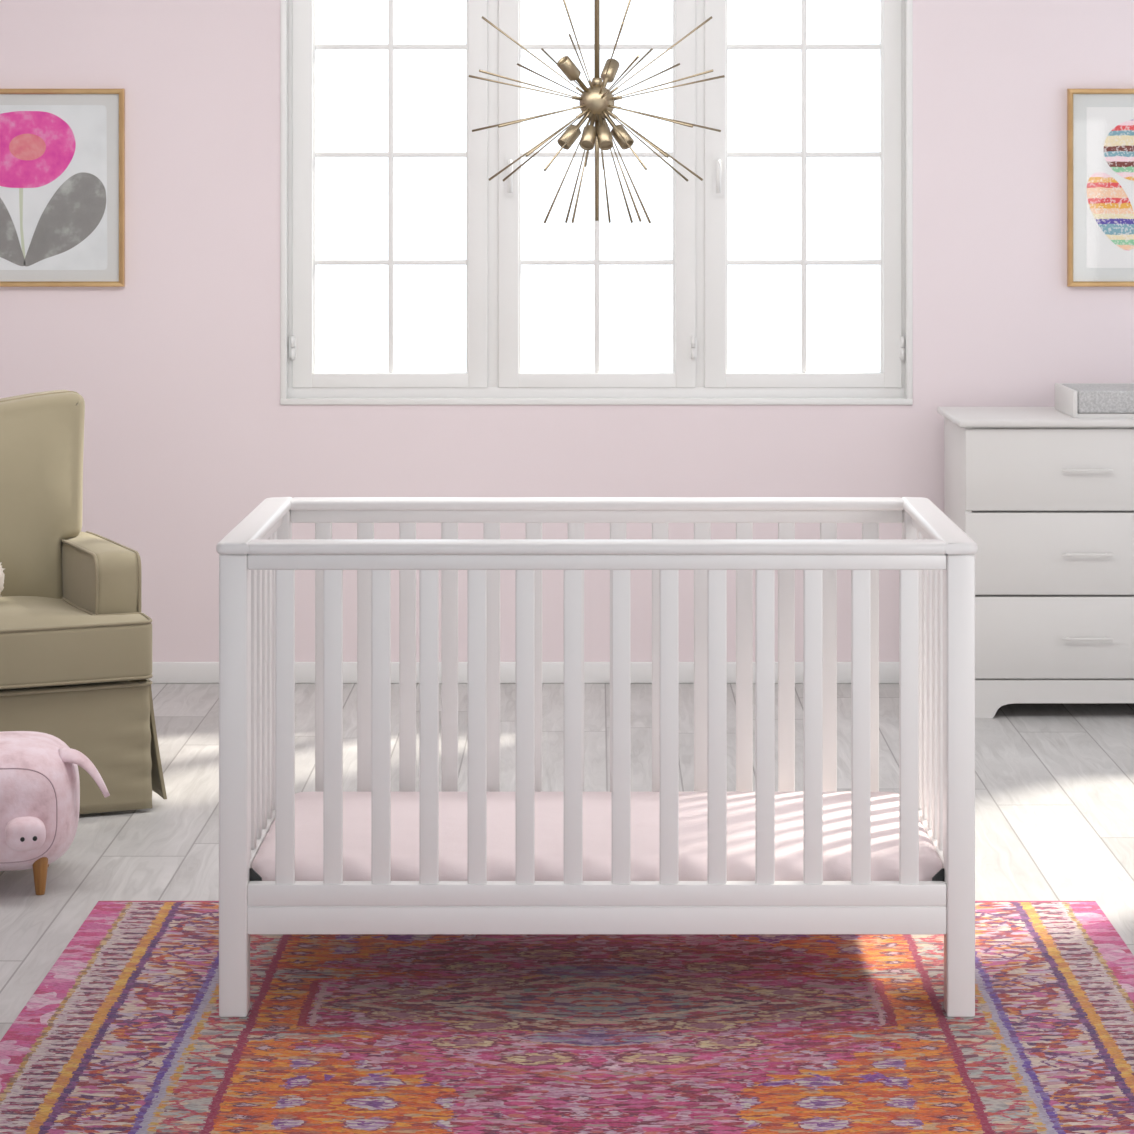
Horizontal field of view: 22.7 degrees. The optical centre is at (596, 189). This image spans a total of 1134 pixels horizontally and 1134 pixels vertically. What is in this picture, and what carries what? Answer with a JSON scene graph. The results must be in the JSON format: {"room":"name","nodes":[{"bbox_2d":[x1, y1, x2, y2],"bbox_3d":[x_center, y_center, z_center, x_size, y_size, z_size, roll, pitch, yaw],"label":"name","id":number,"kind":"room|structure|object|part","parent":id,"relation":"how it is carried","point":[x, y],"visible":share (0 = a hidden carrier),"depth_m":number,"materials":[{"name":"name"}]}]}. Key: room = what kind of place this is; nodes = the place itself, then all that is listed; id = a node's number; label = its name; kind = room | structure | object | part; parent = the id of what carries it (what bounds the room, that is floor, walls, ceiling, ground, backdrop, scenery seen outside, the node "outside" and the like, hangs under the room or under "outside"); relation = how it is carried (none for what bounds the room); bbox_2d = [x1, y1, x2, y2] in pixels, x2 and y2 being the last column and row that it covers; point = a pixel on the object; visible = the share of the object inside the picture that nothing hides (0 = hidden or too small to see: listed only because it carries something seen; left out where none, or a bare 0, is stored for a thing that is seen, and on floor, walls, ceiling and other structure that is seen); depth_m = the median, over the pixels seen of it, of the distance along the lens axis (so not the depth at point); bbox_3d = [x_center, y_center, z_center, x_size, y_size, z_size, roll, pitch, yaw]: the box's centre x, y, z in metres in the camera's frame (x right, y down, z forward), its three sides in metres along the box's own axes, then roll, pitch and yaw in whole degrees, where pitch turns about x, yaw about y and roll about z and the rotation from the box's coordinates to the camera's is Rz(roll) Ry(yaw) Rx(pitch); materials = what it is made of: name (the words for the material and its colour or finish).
{"room":"bedroom","nodes":[
{"label":"bedroom","id":0,"kind":"room"},
{"bbox_2d":[0,0,1133,661],"bbox_3d":[-0.250,0.128,8.870,5.800,2.800,0.200,0,0,0],"label":"wall","id":1,"kind":"structure","parent":0,"point":[175,369],"depth_m":8.77,"materials":[{"name":"pink paint"}]},
{"bbox_2d":[0,89,124,286],"bbox_3d":[-1.763,-0.007,8.756,0.600,0.612,0.026,0,0,0],"label":"framed picture","id":2,"kind":"object","parent":1,"relation":"attached to","point":[62,151],"visible":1,"depth_m":8.76,"materials":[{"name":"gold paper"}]},
{"bbox_2d":[289,0,487,387],"bbox_3d":[-0.650,-0.178,8.839,0.620,1.591,0.082,0,0,0],"label":"window","id":3,"kind":"structure","parent":1,"relation":"in","point":[303,340],"depth_m":8.81,"materials":[{"name":"white paint"}]},
{"bbox_2d":[150,662,898,682],"bbox_3d":[-0.250,1.495,8.763,5.500,0.066,0.014,0,0,0],"label":"baseboard","id":4,"kind":"structure","parent":1,"relation":"attached to","point":[162,672],"depth_m":8.76,"materials":[{"name":"white wood"}]},
{"bbox_2d":[280,0,912,404],"bbox_3d":[-0.002,-0.175,8.864,1.931,1.653,0.091,0,0,0],"label":"trim","id":5,"kind":"structure","parent":1,"relation":"attached to","point":[492,391],"depth_m":8.82,"materials":[{"name":"white paint"}]},
{"bbox_2d":[498,0,696,387],"bbox_3d":[0.001,-0.178,8.823,0.620,1.591,0.114,0,0,0],"label":"window","id":6,"kind":"structure","parent":1,"relation":"in","point":[510,375],"depth_m":8.81,"materials":[{"name":"white paint"}]},
{"bbox_3d":[-0.270,-0.048,8.789,0.032,0.140,0.047,0,0,0],"label":"handle","id":7,"kind":"part","parent":6,"relation":"part of","materials":[{"name":"white paint"}]},
{"bbox_2d":[704,0,904,387],"bbox_3d":[0.648,-0.178,8.823,0.629,1.591,0.114,0,0,0],"label":"window","id":8,"kind":"structure","parent":1,"relation":"in","point":[716,46],"depth_m":8.81,"materials":[{"name":"white paint"}]},
{"bbox_3d":[0.377,-0.048,8.789,0.032,0.140,0.047,0,0,0],"label":"handle","id":9,"kind":"part","parent":8,"relation":"part of","materials":[{"name":"white paint"}]},
{"bbox_2d":[1067,89,1133,286],"bbox_3d":[1.757,-0.007,8.756,0.600,0.612,0.026,0,0,0],"label":"framed picture","id":10,"kind":"object","parent":1,"relation":"attached to","point":[1100,122],"visible":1,"depth_m":8.76,"materials":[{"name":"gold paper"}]},
{"bbox_2d":[0,683,1133,1040],"bbox_3d":[-0.250,1.578,3.785,5.800,0.100,10.370,0,0,0],"label":"floor","id":11,"kind":"structure","parent":0,"point":[1054,782],"depth_m":7.22,"materials":[{"name":"grey wood"}]},
{"bbox_2d":[0,731,109,894],"bbox_3d":[-1.275,1.368,6.253,0.417,0.320,0.392,0,0,19],"label":"footstool","id":12,"kind":"object","parent":11,"relation":"on","point":[40,782],"visible":1,"depth_m":6.12,"materials":[{"name":"pink fabric"}]},
{"bbox_3d":[-1.208,1.486,6.138,0.035,0.085,0.035,0,0,-9],"label":"leg","id":13,"kind":"part","parent":12,"relation":"part of","materials":[{"name":"brown wood"}]},
{"bbox_2d":[0,390,166,813],"bbox_3d":[-1.618,1.027,7.181,0.891,0.982,0.868,0,0,-22],"label":"armchair","id":14,"kind":"object","parent":11,"relation":"on","point":[76,637],"visible":0.97,"depth_m":6.97,"materials":[{"name":"beige fabric"}]},
{"bbox_2d":[0,562,4,596],"bbox_3d":[-1.634,0.977,7.055,0.312,0.161,0.123,0,0,-21],"label":"throw pillow","id":15,"kind":"object","parent":14,"relation":"on","point":[2,575],"visible":1,"depth_m":7.09,"materials":[{"name":"white fabric"}]},
{"bbox_3d":[-1.704,0.824,7.393,0.727,0.568,0.306,0,0,-22],"label":"backrest","id":16,"kind":"part","parent":14,"relation":"part of","materials":[{"name":"beige fabric"}]},
{"bbox_3d":[-1.621,1.358,7.190,0.740,0.280,0.760,0,0,-22],"label":"frame","id":17,"kind":"part","parent":14,"relation":"part of","materials":[{"name":"beige fabric"}]},
{"bbox_3d":[-1.463,1.364,6.808,0.792,0.308,0.027,0,0,-22],"label":"skirt panel","id":18,"kind":"part","parent":14,"relation":"part of","materials":[{"name":"beige fabric"}]},
{"bbox_2d":[0,596,151,685],"bbox_3d":[-1.572,1.117,7.068,0.808,0.167,0.622,0,0,-22],"label":"seat cushion","id":19,"kind":"object","parent":14,"relation":"on","point":[45,640],"depth_m":6.89,"materials":[{"name":"beige fabric"}]},
{"bbox_3d":[-1.314,1.069,7.349,0.118,0.333,0.670,0,0,-22],"label":"armrest","id":20,"kind":"part","parent":14,"relation":"part of","materials":[{"name":"beige fabric"}]},
{"bbox_3d":[-1.231,1.358,7.347,0.049,0.296,0.780,0,0,-22],"label":"skirt panel","id":21,"kind":"part","parent":14,"relation":"part of","materials":[{"name":"beige fabric"}]},
{"bbox_2d":[0,901,1133,1133],"bbox_3d":[0.000,1.524,5.293,2.136,0.006,1.530,0,0,0],"label":"area rug","id":22,"kind":"object","parent":11,"relation":"on","point":[125,1033],"visible":0.91,"depth_m":5.08,"materials":[{"name":"multicoloured carpet"}]},
{"bbox_2d":[216,497,977,1016],"bbox_3d":[0.000,1.085,5.585,1.403,0.874,0.782,0,0,0],"label":"crib","id":23,"kind":"object","parent":22,"relation":"on","point":[934,558],"visible":0.95,"depth_m":5.21,"materials":[{"name":"white paint"}]},
{"bbox_3d":[-0.669,1.096,5.226,0.052,0.850,0.052,0,0,0],"label":"leg","id":24,"kind":"part","parent":23,"relation":"part of","materials":[{"name":"white paint"}]},
{"bbox_3d":[-0.670,1.324,5.585,0.026,0.092,0.666,0,0,0],"label":"rail","id":25,"kind":"part","parent":23,"relation":"part of","materials":[{"name":"white paint"}]},
{"bbox_3d":[-0.670,0.685,5.585,0.026,0.028,0.666,0,0,0],"label":"rail","id":26,"kind":"part","parent":23,"relation":"part of","materials":[{"name":"white paint"}]},
{"bbox_3d":[-0.669,1.096,5.944,0.052,0.850,0.052,0,0,0],"label":"leg","id":27,"kind":"part","parent":23,"relation":"part of","materials":[{"name":"white paint"}]},
{"bbox_2d":[252,792,941,880],"bbox_3d":[0.000,1.298,5.582,1.308,0.114,0.663,0,0,0],"label":"mattress","id":28,"kind":"object","parent":23,"relation":"in","point":[549,806],"visible":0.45,"depth_m":5.43,"materials":[{"name":"pink fabric"}]},
{"bbox_3d":[0.000,0.685,5.953,1.287,0.028,0.026,0,0,0],"label":"rail","id":29,"kind":"part","parent":23,"relation":"part of","materials":[{"name":"white paint"}]},
{"bbox_3d":[0.000,0.685,5.217,1.287,0.028,0.026,0,0,0],"label":"rail","id":30,"kind":"part","parent":23,"relation":"part of","materials":[{"name":"white paint"}]},
{"bbox_3d":[0.000,1.324,5.220,1.287,0.092,0.032,0,0,0],"label":"rail","id":31,"kind":"part","parent":23,"relation":"part of","materials":[{"name":"white paint"}]},
{"bbox_3d":[0.669,1.096,5.944,0.052,0.850,0.052,0,0,0],"label":"leg","id":32,"kind":"part","parent":23,"relation":"part of","materials":[{"name":"white paint"}]},
{"bbox_3d":[0.670,0.685,5.585,0.026,0.028,0.666,0,0,0],"label":"rail","id":33,"kind":"part","parent":23,"relation":"part of","materials":[{"name":"white paint"}]},
{"bbox_3d":[0.670,1.324,5.585,0.026,0.092,0.666,0,0,0],"label":"rail","id":34,"kind":"part","parent":23,"relation":"part of","materials":[{"name":"white paint"}]},
{"bbox_3d":[0.669,1.096,5.226,0.052,0.850,0.052,0,0,0],"label":"leg","id":35,"kind":"part","parent":23,"relation":"part of","materials":[{"name":"white paint"}]},
{"bbox_2d":[937,407,1133,717],"bbox_3d":[1.770,1.097,8.429,1.452,0.863,0.522,0,0,0],"label":"dresser","id":36,"kind":"object","parent":11,"relation":"on","point":[1044,495],"visible":0.8,"depth_m":8.19,"materials":[{"name":"white paint"}]},
{"bbox_3d":[1.417,1.053,8.197,0.702,0.238,0.022,0,0,0],"label":"drawer","id":37,"kind":"part","parent":36,"relation":"part of","materials":[{"name":"white paint"}]},
{"bbox_3d":[1.417,0.810,8.197,0.702,0.238,0.022,0,0,0],"label":"drawer","id":38,"kind":"part","parent":36,"relation":"part of","materials":[{"name":"white paint"}]},
{"bbox_3d":[1.417,1.296,8.197,0.702,0.236,0.022,0,0,0],"label":"drawer","id":39,"kind":"part","parent":36,"relation":"part of","materials":[{"name":"white paint"}]},
{"bbox_3d":[1.770,1.474,8.194,1.412,0.109,0.020,0,0,0],"label":"board","id":40,"kind":"part","parent":36,"relation":"part of","materials":[{"name":"white paint"}]},
{"bbox_3d":[1.417,1.297,8.178,0.148,0.007,0.019,0,0,0],"label":"handle","id":41,"kind":"part","parent":36,"relation":"part of","materials":[{"name":"white paint"}]},
{"bbox_3d":[1.417,1.054,8.178,0.148,0.007,0.019,0,0,0],"label":"handle","id":42,"kind":"part","parent":36,"relation":"part of","materials":[{"name":"white paint"}]},
{"bbox_3d":[1.417,0.811,8.178,0.148,0.007,0.019,0,0,0],"label":"handle","id":43,"kind":"part","parent":36,"relation":"part of","materials":[{"name":"white paint"}]},
{"bbox_2d":[1055,383,1133,417],"bbox_3d":[1.788,0.625,8.415,0.800,0.079,0.330,0,0,0],"label":"tray","id":44,"kind":"object","parent":36,"relation":"on","point":[1076,400],"visible":1,"depth_m":8.26,"materials":[{"name":"white paint"}]},
{"bbox_3d":[-0.250,-1.322,3.785,5.800,0.100,10.370,0,0,0],"label":"ceiling","id":45,"kind":"structure","parent":0,"visible":0},
{"bbox_2d":[469,0,724,223],"bbox_3d":[-0.001,-0.593,7.196,0.654,1.357,0.598,0,0,0],"label":"chandelier","id":46,"kind":"object","parent":45,"relation":"hanging from","point":[596,102],"visible":1,"depth_m":7.17,"materials":[{"name":"gold metal"}]},
{"bbox_2d":[557,114,588,149],"bbox_3d":[-0.058,-0.149,7.158,0.094,0.095,0.037,0,0,-35],"label":"socket","id":47,"kind":"object","parent":46,"relation":"attached to","point":[568,132],"depth_m":7.14,"materials":[{"name":"gold metal"}]},
{"bbox_2d":[557,56,588,91],"bbox_3d":[-0.059,-0.292,7.157,0.096,0.094,0.037,0,0,-37],"label":"socket","id":48,"kind":"object","parent":46,"relation":"attached to","point":[566,65],"depth_m":7.14,"materials":[{"name":"gold metal"}]},
{"bbox_2d":[580,114,596,149],"bbox_3d":[-0.018,-0.148,7.133,0.037,0.097,0.093,0,0,14],"label":"socket","id":49,"kind":"object","parent":46,"relation":"attached to","point":[588,139],"depth_m":7.11,"materials":[{"name":"gold metal"}]},
{"bbox_3d":[0.000,-0.757,7.200,0.030,0.991,0.030,0,0,0],"label":"stem","id":50,"kind":"part","parent":46,"relation":"part of","materials":[{"name":"gold metal"}]},
{"bbox_2d":[597,114,612,149],"bbox_3d":[0.015,-0.148,7.132,0.037,0.097,0.093,0,0,-14],"label":"socket","id":51,"kind":"object","parent":46,"relation":"attached to","point":[604,136],"depth_m":7.11,"materials":[{"name":"gold metal"}]},
{"bbox_2d":[600,58,619,87],"bbox_3d":[0.027,-0.292,7.268,0.037,0.094,0.096,0,0,23],"label":"socket","id":52,"kind":"object","parent":46,"relation":"attached to","point":[614,65],"depth_m":7.26,"materials":[{"name":"gold metal"}]},
{"bbox_2d":[604,114,633,149],"bbox_3d":[0.052,-0.149,7.152,0.094,0.095,0.037,0,0,42],"label":"socket","id":53,"kind":"object","parent":46,"relation":"attached to","point":[608,142],"depth_m":7.13,"materials":[{"name":"gold metal"}]}
]}

